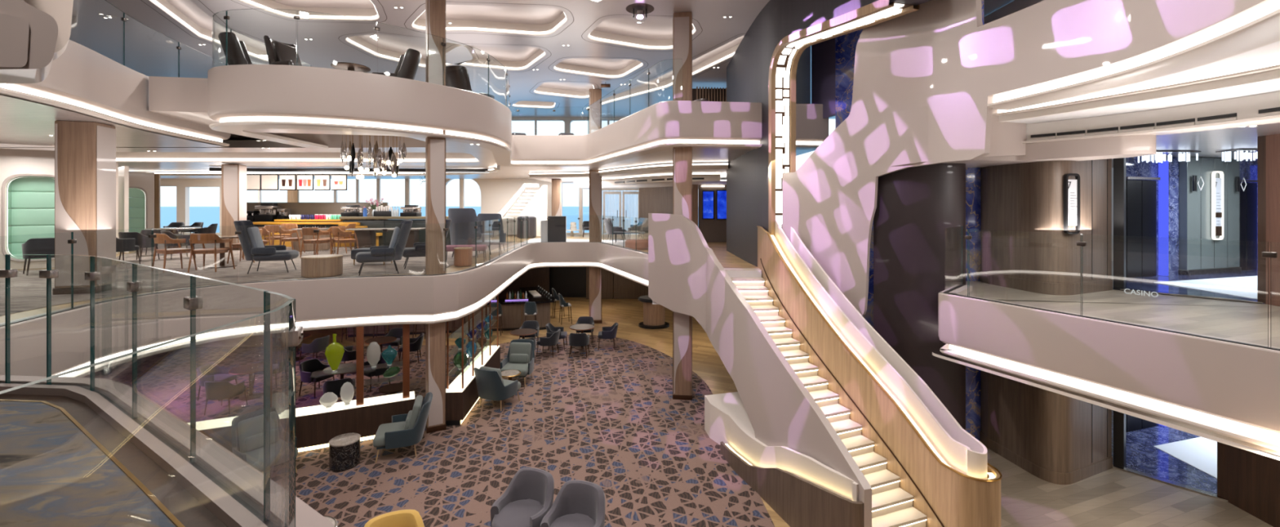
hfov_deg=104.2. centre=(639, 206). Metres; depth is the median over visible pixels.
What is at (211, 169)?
ceiling pelmet
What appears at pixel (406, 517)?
tub chair
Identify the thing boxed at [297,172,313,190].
menu board
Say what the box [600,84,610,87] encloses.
exit sign
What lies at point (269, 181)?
menu board
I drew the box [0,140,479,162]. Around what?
ceiling light
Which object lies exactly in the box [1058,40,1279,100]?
ceiling
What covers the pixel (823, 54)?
wall
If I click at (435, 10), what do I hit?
column
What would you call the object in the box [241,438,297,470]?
seat cushion
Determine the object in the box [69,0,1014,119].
ceiling
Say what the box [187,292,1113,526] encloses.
floor
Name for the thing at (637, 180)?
vent
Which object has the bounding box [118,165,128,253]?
wall
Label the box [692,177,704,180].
vent
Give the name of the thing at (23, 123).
ceiling
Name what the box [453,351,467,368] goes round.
glass vase
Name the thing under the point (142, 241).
armchair
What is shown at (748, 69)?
wall
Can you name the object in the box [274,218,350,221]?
oak shelf
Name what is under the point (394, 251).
lounge chair
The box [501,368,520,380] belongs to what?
coffee table
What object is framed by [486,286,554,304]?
countertop
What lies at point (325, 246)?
dining table
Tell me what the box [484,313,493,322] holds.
glass vase
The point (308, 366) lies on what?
armchair
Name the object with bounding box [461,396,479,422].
light
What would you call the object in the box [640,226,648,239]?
armchair
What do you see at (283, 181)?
picture
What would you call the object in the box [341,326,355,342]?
bar stool
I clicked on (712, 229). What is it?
wall
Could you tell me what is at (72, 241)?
glass balustrade
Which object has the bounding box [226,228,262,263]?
dining chair
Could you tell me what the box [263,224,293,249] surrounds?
dining chair
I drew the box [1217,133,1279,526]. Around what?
wall
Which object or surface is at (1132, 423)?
lift
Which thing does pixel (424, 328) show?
bar stool
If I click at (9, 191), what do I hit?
wall
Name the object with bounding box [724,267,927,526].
staircase
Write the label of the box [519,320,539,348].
armchair
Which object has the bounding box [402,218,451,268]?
lounge chair
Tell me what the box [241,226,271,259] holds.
dining chair
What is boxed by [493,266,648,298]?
wall
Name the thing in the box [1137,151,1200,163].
light
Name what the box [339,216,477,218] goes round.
countertop
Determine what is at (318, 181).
picture
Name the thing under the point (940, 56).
wall
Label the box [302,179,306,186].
picture
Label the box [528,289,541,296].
tray
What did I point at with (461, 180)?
window
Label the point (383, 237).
countertop
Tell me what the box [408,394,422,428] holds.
cushion
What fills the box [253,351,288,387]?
armchair
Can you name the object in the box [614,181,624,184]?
vent
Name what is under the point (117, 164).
booth alcove
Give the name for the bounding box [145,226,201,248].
dining table
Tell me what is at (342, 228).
dining chair
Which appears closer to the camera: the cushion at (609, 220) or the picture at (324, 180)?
the picture at (324, 180)
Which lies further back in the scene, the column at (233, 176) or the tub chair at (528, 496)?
the column at (233, 176)
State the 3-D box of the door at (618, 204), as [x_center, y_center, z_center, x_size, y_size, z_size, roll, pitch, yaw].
[-0.985,0.277,26.676,2.184,2.345,0.348,0,0,0]
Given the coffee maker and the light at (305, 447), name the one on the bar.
the coffee maker
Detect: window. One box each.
[257,178,409,219]
[459,178,464,208]
[534,120,537,135]
[578,187,582,232]
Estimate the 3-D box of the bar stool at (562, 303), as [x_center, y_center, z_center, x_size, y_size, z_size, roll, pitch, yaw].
[-3.034,4.101,20.087,0.502,1.201,0.471,0,0,-22]
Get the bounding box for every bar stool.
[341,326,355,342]
[373,324,390,337]
[412,323,425,338]
[451,316,466,337]
[490,302,502,335]
[524,301,537,320]
[551,287,564,317]
[558,293,572,324]
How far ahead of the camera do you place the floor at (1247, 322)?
7.46 m
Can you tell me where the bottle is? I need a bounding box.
[393,206,396,216]
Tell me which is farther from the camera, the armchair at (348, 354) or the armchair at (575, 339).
the armchair at (575, 339)
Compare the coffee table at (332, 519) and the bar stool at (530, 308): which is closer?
the coffee table at (332, 519)
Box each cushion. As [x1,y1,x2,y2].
[238,410,279,452]
[239,40,252,64]
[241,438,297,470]
[247,226,264,247]
[273,41,301,66]
[351,247,369,259]
[373,420,405,446]
[388,226,399,248]
[394,54,404,77]
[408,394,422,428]
[480,365,502,382]
[500,361,528,375]
[502,378,520,389]
[509,342,531,362]
[607,217,612,226]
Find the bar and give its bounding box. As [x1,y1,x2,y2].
[246,202,387,222]
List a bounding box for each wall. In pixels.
[0,148,54,269]
[6,191,39,226]
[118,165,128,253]
[139,117,639,234]
[154,173,159,227]
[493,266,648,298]
[639,186,672,236]
[692,179,726,241]
[726,0,931,266]
[782,0,1279,315]
[811,37,835,118]
[835,0,983,439]
[873,163,965,430]
[886,106,1026,166]
[979,158,1112,484]
[983,0,1044,24]
[1111,167,1113,260]
[1113,157,1125,467]
[1125,155,1257,275]
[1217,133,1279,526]
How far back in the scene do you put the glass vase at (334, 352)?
9.84 m
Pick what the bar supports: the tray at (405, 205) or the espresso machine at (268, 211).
the espresso machine at (268, 211)
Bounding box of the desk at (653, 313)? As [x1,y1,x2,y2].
[638,294,669,328]
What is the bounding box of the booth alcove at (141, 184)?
[128,171,154,232]
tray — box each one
[260,202,277,205]
[346,204,359,206]
[404,204,417,206]
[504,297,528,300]
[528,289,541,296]
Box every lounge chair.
[217,31,252,65]
[231,406,297,471]
[233,220,298,273]
[263,35,302,66]
[351,247,392,264]
[355,219,413,275]
[371,48,421,79]
[373,391,432,462]
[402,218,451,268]
[445,65,472,92]
[474,365,520,410]
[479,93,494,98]
[500,338,534,386]
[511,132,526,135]
[558,133,574,135]
[603,217,626,239]
[693,98,708,101]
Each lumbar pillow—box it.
[244,427,278,451]
[404,409,412,429]
[509,353,528,362]
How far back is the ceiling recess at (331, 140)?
12.37 m
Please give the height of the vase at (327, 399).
0.294 m
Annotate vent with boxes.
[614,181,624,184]
[626,180,635,183]
[635,179,647,182]
[651,178,664,182]
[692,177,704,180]
[1030,112,1236,140]
[1257,106,1279,117]
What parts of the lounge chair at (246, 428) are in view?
seat frame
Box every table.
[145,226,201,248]
[207,235,238,267]
[228,362,263,399]
[277,333,311,361]
[291,227,329,251]
[300,253,342,277]
[321,362,355,399]
[323,515,337,526]
[328,432,360,471]
[330,62,370,72]
[345,226,425,248]
[364,336,396,352]
[377,382,402,394]
[453,246,472,266]
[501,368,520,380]
[509,328,537,337]
[566,229,581,235]
[568,323,595,349]
[613,231,644,239]
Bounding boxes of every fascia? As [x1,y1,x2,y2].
[0,40,231,146]
[0,241,648,377]
[148,75,208,114]
[208,64,828,166]
[932,284,1279,459]
[986,0,1279,110]
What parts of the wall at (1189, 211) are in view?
grey panel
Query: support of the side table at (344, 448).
on the carpet at (610, 418)
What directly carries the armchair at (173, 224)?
on the floor at (726, 259)
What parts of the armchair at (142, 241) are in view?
backrest, leg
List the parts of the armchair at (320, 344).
backrest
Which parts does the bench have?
seat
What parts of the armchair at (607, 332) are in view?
seat, backrest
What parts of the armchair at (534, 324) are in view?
seat, backrest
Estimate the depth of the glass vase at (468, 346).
12.00 m
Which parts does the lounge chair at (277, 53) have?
armrest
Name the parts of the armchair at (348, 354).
backrest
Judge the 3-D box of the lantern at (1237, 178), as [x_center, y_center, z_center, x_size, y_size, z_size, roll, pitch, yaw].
[13.586,-0.500,11.264,0.326,0.340,0.043,0,0,-17]
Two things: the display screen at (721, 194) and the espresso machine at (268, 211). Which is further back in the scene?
the display screen at (721, 194)
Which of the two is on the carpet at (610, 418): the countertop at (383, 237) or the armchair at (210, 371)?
the armchair at (210, 371)
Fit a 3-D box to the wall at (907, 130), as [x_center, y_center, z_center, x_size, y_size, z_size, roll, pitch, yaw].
[5.525,-1.210,8.661,2.050,0.980,0.979,0,0,0]
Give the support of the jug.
on the countertop at (383, 237)
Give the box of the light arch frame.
[768,0,919,236]
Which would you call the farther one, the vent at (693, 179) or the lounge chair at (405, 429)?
the vent at (693, 179)
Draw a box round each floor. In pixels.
[0,233,761,352]
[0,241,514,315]
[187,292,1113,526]
[222,133,265,140]
[952,260,1279,440]
[986,409,1273,526]
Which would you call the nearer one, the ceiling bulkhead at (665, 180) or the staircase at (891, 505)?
the staircase at (891, 505)
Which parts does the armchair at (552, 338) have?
backrest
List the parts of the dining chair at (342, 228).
seat, backrest, leg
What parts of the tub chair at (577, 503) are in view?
seat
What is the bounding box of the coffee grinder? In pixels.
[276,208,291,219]
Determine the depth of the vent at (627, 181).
20.17 m
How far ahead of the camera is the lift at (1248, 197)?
11.61 m
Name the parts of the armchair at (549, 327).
backrest, seat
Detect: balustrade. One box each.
[0,215,648,326]
[0,253,303,526]
[105,0,226,77]
[212,8,673,133]
[648,213,871,526]
[756,218,1002,526]
[943,226,1279,350]
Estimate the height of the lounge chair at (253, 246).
1.173 m
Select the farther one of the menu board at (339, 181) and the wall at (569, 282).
the wall at (569, 282)
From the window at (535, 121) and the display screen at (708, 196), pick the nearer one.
the display screen at (708, 196)
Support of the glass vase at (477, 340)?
on the display cabinet at (462, 393)
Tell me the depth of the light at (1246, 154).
9.55 m
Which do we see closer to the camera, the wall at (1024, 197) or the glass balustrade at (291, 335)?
the glass balustrade at (291, 335)
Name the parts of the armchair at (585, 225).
backrest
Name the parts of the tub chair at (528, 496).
seat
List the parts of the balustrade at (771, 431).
panel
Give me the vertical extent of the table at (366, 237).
0.755 m
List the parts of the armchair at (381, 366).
leg, seat, backrest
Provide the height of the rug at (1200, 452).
0.009 m
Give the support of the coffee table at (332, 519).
on the carpet at (610, 418)
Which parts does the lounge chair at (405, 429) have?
leg, seat frame, leg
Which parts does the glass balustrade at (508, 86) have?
glass panel, glass panel, glass panel, glass panel, glass panel, glass panel, glass panel, glass panel, glass panel, glass panel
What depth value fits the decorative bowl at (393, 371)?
10.30 m
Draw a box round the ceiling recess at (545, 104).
[512,99,559,109]
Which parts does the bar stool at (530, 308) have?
backrest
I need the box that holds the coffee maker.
[246,210,258,221]
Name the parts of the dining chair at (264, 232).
backrest, leg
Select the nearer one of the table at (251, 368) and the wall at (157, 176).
the table at (251, 368)
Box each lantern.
[1192,175,1204,191]
[1235,176,1246,191]
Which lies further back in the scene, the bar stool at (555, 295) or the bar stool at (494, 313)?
the bar stool at (555, 295)
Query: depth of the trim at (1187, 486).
8.42 m
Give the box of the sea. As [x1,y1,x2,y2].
[160,206,589,232]
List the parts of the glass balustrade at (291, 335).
glass panel, glass panel, glass panel, glass panel, glass panel, glass panel, glass panel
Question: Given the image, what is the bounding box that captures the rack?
[373,210,391,216]
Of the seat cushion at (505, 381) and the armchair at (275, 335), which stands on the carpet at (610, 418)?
the armchair at (275, 335)
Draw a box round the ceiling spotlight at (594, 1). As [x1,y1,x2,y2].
[589,0,603,3]
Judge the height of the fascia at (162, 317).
0.980 m
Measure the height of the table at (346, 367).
0.700 m
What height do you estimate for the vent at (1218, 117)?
0.090 m
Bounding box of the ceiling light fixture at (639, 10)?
[626,3,653,19]
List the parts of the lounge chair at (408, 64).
armrest, backrest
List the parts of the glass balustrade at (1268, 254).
glass panel, glass panel, glass panel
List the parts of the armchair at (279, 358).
seat, backrest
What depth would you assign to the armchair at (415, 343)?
14.97 m
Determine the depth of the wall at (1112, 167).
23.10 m
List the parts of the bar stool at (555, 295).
backrest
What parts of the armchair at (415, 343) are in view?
seat, backrest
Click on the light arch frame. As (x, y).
(786, 55)
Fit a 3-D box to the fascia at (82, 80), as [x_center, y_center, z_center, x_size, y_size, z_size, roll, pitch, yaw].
[-9.094,-1.990,7.364,2.987,1.020,9.873,0,0,0]
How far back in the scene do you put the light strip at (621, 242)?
21.38 m
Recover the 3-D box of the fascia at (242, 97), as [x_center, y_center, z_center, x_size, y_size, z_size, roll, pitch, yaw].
[-1.815,-1.970,13.386,12.870,1.060,9.229,0,0,0]
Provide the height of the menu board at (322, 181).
0.776 m
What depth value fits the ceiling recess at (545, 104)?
23.91 m
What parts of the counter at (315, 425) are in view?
post, post, post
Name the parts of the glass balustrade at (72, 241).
glass panel, glass panel, glass panel, glass panel, glass panel, glass panel, glass panel, glass panel, glass panel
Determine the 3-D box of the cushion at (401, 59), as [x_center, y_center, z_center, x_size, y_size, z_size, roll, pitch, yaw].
[-4.985,-2.824,10.398,0.255,0.592,0.460,0,0,-13]
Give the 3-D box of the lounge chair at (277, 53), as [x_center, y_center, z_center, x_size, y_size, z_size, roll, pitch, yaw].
[-6.587,-2.662,9.560,1.137,1.123,0.760,0,0,16]
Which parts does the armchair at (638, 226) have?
backrest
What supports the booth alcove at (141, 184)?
on the floor at (726, 259)
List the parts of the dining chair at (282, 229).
backrest, seat, leg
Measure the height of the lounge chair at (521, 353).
0.983 m
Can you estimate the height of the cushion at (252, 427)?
0.551 m
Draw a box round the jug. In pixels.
[363,208,368,216]
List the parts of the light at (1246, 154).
rod, plate, rod, rod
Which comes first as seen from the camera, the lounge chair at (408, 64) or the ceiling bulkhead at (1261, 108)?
the ceiling bulkhead at (1261, 108)
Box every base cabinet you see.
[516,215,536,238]
[540,216,566,241]
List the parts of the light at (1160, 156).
plate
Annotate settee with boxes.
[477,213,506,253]
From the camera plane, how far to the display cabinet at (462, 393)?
11.34 m
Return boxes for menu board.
[246,172,261,190]
[261,172,278,190]
[279,172,296,190]
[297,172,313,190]
[314,172,330,190]
[331,172,346,190]
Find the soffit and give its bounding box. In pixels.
[942,134,1155,167]
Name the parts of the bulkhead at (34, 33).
inset panel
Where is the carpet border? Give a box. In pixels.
[0,393,227,526]
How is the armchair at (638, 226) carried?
on the floor at (726, 259)
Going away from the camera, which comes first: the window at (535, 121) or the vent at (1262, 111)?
the vent at (1262, 111)
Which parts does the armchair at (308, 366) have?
backrest, leg, seat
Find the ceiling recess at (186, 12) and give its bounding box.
[140,0,268,62]
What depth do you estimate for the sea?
1047.65 m
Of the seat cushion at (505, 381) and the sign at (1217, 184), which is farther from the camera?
the seat cushion at (505, 381)
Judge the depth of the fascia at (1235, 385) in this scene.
5.89 m
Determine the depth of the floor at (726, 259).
13.33 m
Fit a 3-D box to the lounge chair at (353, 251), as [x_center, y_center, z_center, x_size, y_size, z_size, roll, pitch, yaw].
[-6.900,1.286,12.900,0.900,0.400,0.550,0,0,0]
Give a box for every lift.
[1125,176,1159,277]
[1125,413,1156,431]
[1240,179,1257,270]
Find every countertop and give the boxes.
[253,216,477,246]
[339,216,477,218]
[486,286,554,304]
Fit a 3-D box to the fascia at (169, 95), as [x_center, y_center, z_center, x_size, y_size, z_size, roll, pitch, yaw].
[-8.722,-2.150,9.709,1.343,0.660,0.417,0,0,0]
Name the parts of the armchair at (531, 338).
backrest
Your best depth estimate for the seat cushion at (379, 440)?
9.45 m
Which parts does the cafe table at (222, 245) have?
stem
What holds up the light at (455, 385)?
on the display cabinet at (462, 393)
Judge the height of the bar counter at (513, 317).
1.101 m
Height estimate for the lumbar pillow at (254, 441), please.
0.237 m
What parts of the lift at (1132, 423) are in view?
door, door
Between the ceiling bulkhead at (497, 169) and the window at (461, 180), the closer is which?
the ceiling bulkhead at (497, 169)
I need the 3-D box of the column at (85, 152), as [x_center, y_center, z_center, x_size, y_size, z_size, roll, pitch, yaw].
[-9.720,0.020,8.750,0.580,2.960,0.520,0,0,-16]
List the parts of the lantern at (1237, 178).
plate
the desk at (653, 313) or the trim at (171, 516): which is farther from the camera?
the desk at (653, 313)
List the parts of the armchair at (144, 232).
backrest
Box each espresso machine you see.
[254,202,281,221]
[340,204,363,216]
[400,204,421,216]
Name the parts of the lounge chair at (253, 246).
backrest, armrest, seat, armrest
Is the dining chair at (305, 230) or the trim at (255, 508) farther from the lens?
the dining chair at (305, 230)
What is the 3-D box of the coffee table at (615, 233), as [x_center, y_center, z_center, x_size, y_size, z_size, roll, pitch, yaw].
[-0.444,1.274,20.556,1.300,0.440,0.700,0,0,0]
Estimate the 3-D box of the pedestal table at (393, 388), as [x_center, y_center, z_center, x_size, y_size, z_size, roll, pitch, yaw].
[-5.550,4.373,11.200,0.600,0.620,0.600,0,0,0]
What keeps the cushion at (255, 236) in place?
on the lounge chair at (253, 246)
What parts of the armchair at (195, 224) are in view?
seat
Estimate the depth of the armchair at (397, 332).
15.88 m
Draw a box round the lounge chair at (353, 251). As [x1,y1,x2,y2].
[351,247,392,264]
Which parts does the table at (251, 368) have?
stem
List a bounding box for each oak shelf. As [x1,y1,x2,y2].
[253,221,358,224]
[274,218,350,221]
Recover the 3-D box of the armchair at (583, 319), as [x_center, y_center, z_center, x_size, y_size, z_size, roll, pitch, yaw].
[-1.920,4.294,17.415,0.648,0.782,0.669,0,0,0]
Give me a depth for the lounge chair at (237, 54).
9.28 m
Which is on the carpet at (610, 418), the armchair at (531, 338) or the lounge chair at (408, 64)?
the armchair at (531, 338)
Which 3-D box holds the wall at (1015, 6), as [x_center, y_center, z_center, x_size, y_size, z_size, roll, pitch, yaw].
[8.600,-3.400,7.000,0.100,2.600,13.000,0,0,0]
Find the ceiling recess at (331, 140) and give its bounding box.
[263,132,425,147]
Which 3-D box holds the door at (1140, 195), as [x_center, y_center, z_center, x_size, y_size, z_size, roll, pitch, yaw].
[10.560,0.430,10.493,1.026,2.100,0.394,0,0,0]
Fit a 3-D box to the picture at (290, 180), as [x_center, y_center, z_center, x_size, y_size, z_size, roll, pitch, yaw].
[-13.459,-0.908,19.190,0.150,0.260,0.001,0,0,0]
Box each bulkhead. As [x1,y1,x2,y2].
[0,0,73,83]
[154,165,500,176]
[528,163,728,182]
[572,172,726,188]
[1022,91,1279,143]
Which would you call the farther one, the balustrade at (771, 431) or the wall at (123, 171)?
the wall at (123, 171)
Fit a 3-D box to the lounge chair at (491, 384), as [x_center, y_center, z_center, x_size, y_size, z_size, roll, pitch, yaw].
[-3.382,4.195,11.768,0.831,0.983,0.993,0,0,22]
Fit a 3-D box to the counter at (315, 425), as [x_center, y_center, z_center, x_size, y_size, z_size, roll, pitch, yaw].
[-6.613,3.539,9.659,3.907,2.298,2.078,0,0,0]
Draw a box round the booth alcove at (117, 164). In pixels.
[115,163,118,253]
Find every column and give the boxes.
[52,120,117,294]
[221,164,246,249]
[425,0,446,432]
[551,178,561,216]
[589,88,601,323]
[672,12,693,399]
[1158,160,1168,275]
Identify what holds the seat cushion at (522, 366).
on the lounge chair at (521, 353)
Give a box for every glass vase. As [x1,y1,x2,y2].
[324,333,344,372]
[339,381,354,404]
[366,341,381,367]
[381,344,397,365]
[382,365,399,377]
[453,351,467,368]
[454,335,466,348]
[465,326,476,338]
[465,340,476,357]
[474,333,486,347]
[475,319,485,329]
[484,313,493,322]
[484,328,492,339]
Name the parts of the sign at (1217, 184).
panel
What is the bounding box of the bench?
[446,244,487,261]
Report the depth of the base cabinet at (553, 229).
20.90 m
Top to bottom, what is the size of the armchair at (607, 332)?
0.782 m
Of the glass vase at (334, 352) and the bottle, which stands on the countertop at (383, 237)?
the bottle
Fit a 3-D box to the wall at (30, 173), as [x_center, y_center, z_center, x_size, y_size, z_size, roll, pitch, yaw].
[-14.656,0.064,12.149,2.200,2.850,0.435,0,0,-36]
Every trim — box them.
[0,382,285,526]
[0,399,185,526]
[1120,288,1262,302]
[1120,466,1227,500]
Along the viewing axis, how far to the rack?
18.73 m
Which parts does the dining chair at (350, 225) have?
backrest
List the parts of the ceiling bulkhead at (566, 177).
bulkhead panel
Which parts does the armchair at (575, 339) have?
backrest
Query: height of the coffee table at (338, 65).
0.620 m
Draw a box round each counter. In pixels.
[187,324,414,452]
[347,286,554,337]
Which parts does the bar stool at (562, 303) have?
backrest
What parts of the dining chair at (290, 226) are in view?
seat, backrest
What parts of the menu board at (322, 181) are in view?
panel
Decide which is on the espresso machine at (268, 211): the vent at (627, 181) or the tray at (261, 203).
the tray at (261, 203)
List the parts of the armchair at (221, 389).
leg, backrest, leg, leg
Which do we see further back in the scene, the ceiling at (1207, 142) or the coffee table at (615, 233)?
the coffee table at (615, 233)
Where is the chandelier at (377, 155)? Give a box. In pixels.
[340,134,406,178]
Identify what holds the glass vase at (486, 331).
on the display cabinet at (462, 393)
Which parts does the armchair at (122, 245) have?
backrest, seat, leg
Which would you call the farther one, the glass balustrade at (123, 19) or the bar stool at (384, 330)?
the bar stool at (384, 330)
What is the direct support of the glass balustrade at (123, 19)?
on the fascia at (82, 80)
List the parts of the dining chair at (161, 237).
leg, leg, backrest, seat, leg, leg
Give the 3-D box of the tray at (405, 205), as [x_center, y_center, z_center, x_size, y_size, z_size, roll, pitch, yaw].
[-8.684,-0.016,18.945,0.434,0.072,0.225,0,0,0]
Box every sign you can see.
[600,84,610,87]
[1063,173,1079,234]
[1211,170,1223,239]
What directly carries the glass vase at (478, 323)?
on the display cabinet at (462, 393)
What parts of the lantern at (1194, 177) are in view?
plate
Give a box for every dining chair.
[151,232,196,272]
[187,233,235,272]
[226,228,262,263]
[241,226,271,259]
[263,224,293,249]
[271,223,297,244]
[279,226,305,254]
[299,226,333,257]
[315,225,346,254]
[331,226,358,253]
[333,222,355,247]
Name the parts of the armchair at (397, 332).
seat, backrest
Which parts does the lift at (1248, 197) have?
door, door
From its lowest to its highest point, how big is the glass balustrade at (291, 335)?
1.115 m
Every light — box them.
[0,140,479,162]
[187,391,414,430]
[297,434,375,451]
[445,345,499,391]
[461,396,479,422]
[991,59,1279,124]
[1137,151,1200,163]
[1215,149,1257,161]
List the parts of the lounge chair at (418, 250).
seat, armrest, armrest, backrest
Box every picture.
[281,179,285,186]
[288,179,292,186]
[298,179,302,186]
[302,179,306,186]
[306,179,311,186]
[316,179,320,186]
[322,179,326,186]
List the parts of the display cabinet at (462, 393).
post, post, post, post, post, post, post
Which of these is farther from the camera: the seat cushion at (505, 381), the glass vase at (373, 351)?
the seat cushion at (505, 381)
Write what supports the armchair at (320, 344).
on the carpet at (610, 418)
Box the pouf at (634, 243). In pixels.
[625,238,648,249]
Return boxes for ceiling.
[0,95,815,178]
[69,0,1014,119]
[146,110,217,126]
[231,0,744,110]
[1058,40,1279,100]
[1111,122,1279,167]
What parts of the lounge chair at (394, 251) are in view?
seat, armrest, armrest, backrest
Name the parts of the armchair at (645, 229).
backrest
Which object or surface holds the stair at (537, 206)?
on the floor at (726, 259)
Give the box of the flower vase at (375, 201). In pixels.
[363,196,387,216]
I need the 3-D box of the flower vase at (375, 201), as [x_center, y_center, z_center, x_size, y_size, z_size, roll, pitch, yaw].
[-10.166,0.006,19.197,0.969,0.733,0.567,0,0,0]
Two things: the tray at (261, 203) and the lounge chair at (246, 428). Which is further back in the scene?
the tray at (261, 203)
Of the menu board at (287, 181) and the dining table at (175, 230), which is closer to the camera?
the dining table at (175, 230)
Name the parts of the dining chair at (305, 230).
leg, leg, backrest, seat, leg, leg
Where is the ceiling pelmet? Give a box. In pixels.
[208,167,488,173]
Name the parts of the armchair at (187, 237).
backrest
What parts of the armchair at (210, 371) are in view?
leg, backrest, seat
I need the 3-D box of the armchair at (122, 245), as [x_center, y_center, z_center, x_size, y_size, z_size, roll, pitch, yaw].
[-13.204,1.086,12.570,0.674,0.802,0.669,0,0,14]
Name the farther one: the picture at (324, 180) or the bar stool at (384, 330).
the picture at (324, 180)
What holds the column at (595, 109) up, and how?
on the floor at (707, 363)
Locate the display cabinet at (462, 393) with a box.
[445,294,500,425]
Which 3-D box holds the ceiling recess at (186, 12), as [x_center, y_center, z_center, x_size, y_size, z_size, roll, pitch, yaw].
[-11.246,-4.879,13.580,2.500,0.302,5.903,0,0,0]
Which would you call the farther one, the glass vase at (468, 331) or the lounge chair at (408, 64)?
the glass vase at (468, 331)
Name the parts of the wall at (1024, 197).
baseboard, baseboard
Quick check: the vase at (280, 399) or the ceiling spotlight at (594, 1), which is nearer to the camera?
the vase at (280, 399)
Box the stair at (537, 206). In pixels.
[497,183,547,235]
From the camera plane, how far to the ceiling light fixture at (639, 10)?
11.89 m
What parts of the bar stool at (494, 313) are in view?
backrest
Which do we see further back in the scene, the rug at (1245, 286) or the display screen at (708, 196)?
the display screen at (708, 196)
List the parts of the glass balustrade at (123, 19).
glass panel, glass panel, glass panel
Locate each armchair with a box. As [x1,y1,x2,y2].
[22,237,54,275]
[115,237,140,263]
[118,231,159,261]
[140,229,171,255]
[160,230,195,258]
[163,222,184,234]
[180,222,203,234]
[194,223,217,233]
[196,362,237,400]
[204,380,248,414]
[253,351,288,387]
[271,332,298,353]
[298,334,329,363]
[298,358,334,397]
[322,377,355,399]
[341,345,355,373]
[364,352,390,391]
[382,327,402,357]
[398,332,424,364]
[448,208,492,257]
[518,337,536,362]
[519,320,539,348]
[536,328,560,357]
[545,322,567,350]
[568,332,589,357]
[575,315,594,342]
[582,221,589,237]
[597,322,617,349]
[627,221,642,238]
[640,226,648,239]
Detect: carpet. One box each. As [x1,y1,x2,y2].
[0,400,176,526]
[83,334,774,526]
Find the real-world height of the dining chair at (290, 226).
0.877 m
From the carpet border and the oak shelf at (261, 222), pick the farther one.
the oak shelf at (261, 222)
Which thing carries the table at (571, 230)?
on the floor at (726, 259)
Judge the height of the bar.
1.649 m
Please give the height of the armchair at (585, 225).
0.782 m
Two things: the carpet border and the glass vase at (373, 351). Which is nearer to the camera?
the carpet border
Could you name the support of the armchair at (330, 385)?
on the carpet at (610, 418)
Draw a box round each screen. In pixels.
[692,86,726,102]
[702,190,714,218]
[715,189,726,219]
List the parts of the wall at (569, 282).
wood panel, doorway, wood panel, wood panel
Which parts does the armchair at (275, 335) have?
backrest, seat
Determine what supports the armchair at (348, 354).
on the carpet at (610, 418)
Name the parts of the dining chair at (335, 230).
leg, leg, backrest, seat, leg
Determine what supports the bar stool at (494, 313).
on the floor at (707, 363)
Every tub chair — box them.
[364,508,424,526]
[490,466,554,526]
[540,479,605,526]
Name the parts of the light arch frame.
oak trim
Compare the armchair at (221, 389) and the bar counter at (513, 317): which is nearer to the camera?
the armchair at (221, 389)
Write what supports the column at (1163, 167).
attached to the wall at (1189, 211)
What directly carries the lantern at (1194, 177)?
attached to the wall at (1189, 211)
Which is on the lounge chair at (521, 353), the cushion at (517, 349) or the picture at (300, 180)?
the cushion at (517, 349)
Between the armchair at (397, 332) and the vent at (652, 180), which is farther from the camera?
the vent at (652, 180)
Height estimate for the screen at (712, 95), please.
2.500 m
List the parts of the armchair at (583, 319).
seat, backrest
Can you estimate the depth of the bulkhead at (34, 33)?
3.00 m
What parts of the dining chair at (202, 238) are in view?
leg, leg, backrest, seat, leg, leg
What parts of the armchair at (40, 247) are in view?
leg, leg, backrest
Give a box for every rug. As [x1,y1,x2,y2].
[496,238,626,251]
[1153,275,1257,298]
[1154,435,1217,478]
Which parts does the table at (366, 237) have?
leg, leg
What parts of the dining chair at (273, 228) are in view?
leg, backrest, seat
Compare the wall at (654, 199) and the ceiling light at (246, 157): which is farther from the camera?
the wall at (654, 199)
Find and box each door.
[601,190,639,233]
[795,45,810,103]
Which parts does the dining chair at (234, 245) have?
leg, seat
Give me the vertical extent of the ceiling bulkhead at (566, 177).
0.200 m
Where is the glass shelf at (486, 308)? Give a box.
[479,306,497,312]

